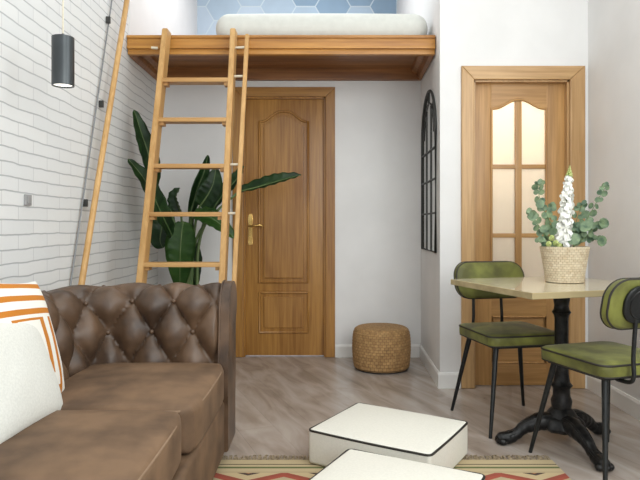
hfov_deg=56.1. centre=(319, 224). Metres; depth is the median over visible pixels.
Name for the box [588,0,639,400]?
wall
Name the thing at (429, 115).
mirror
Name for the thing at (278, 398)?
floor
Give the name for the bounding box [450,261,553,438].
dining chair
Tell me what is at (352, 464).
pouf
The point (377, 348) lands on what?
woven pouf
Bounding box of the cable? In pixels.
[70,0,112,285]
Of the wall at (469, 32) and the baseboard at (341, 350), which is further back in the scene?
the baseboard at (341, 350)
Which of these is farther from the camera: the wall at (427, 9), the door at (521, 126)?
the wall at (427, 9)
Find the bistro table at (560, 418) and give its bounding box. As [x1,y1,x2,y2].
[451,276,614,471]
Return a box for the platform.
[127,35,435,80]
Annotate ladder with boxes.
[136,28,248,285]
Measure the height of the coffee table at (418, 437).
0.166 m
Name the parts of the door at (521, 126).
casing, glazing moulding, glass pane, glass pane, glass pane, rail, panel, rail, rail, panel moulding, arch moulding, casing, glass pane, glass pane, glass pane, glazing moulding, casing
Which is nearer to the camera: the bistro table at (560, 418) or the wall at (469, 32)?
the bistro table at (560, 418)
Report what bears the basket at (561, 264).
attached to the flower basket at (563, 262)
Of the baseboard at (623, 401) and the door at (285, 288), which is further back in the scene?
the door at (285, 288)
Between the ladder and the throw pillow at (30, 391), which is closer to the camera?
the throw pillow at (30, 391)
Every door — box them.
[233,87,334,356]
[461,66,584,387]
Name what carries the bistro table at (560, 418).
on the floor
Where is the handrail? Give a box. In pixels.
[78,0,129,284]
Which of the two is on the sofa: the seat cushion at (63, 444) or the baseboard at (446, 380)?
the seat cushion at (63, 444)
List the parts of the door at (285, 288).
casing, handle plate, panel moulding, panel moulding, raised panel, raised panel, casing, casing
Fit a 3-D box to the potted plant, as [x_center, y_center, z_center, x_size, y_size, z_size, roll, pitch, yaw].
[-0.791,0.149,4.317,1.204,1.802,0.552,0,0,-25]
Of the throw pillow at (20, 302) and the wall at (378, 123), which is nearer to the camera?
the throw pillow at (20, 302)
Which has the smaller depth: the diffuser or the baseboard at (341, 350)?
the diffuser
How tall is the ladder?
2.325 m
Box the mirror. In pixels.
[421,90,436,252]
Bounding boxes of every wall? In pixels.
[0,0,196,290]
[158,81,420,343]
[197,0,396,34]
[397,0,436,367]
[437,0,587,371]
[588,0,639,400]
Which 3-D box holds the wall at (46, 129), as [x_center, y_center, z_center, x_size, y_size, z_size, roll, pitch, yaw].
[-1.344,-0.800,2.725,0.132,3.700,7.250,0,0,0]
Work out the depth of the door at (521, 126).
3.91 m
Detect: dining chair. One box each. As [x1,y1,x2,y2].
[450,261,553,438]
[528,277,639,479]
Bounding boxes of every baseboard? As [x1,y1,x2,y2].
[335,344,420,356]
[419,345,438,386]
[438,372,460,388]
[587,375,639,420]
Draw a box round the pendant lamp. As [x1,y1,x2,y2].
[51,0,74,87]
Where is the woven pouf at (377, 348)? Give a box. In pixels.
[352,323,410,373]
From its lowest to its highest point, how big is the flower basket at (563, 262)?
0.592 m
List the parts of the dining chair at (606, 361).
leg, seat, seat frame, leg, leg, backrest, plate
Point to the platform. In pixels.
(270, 57)
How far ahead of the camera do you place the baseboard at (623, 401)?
3.43 m
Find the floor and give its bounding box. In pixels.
[223,355,639,479]
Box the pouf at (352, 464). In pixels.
[309,449,485,479]
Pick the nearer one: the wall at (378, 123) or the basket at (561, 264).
the basket at (561, 264)
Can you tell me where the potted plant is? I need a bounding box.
[128,110,300,284]
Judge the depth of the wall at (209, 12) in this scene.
6.25 m
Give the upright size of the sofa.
0.797 m
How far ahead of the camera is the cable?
3.35 m
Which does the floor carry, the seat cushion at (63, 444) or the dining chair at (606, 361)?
the dining chair at (606, 361)
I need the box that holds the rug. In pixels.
[213,454,570,479]
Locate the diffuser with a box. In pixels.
[54,84,70,86]
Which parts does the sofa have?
seat, arm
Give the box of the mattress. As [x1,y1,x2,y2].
[216,13,427,34]
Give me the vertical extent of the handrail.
2.759 m
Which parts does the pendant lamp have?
lamp shade, cord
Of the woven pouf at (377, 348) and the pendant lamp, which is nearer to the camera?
the pendant lamp
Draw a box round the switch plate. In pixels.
[24,194,31,205]
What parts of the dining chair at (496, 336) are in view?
leg, backrest, leg, seat frame, seat, leg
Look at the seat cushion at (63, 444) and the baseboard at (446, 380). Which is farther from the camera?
the baseboard at (446, 380)
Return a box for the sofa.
[0,280,236,479]
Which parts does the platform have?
moulding, moulding, moulding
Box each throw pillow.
[0,281,64,392]
[0,323,62,443]
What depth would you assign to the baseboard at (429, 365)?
4.27 m
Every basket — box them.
[526,166,609,282]
[540,246,589,282]
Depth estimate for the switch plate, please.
2.63 m
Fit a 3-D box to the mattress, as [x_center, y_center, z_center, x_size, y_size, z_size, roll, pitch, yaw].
[0.012,-1.379,4.780,1.490,0.214,1.300,0,0,0]
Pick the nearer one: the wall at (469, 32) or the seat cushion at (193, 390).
the seat cushion at (193, 390)
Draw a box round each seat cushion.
[0,410,180,479]
[61,362,223,453]
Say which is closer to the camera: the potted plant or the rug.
the rug

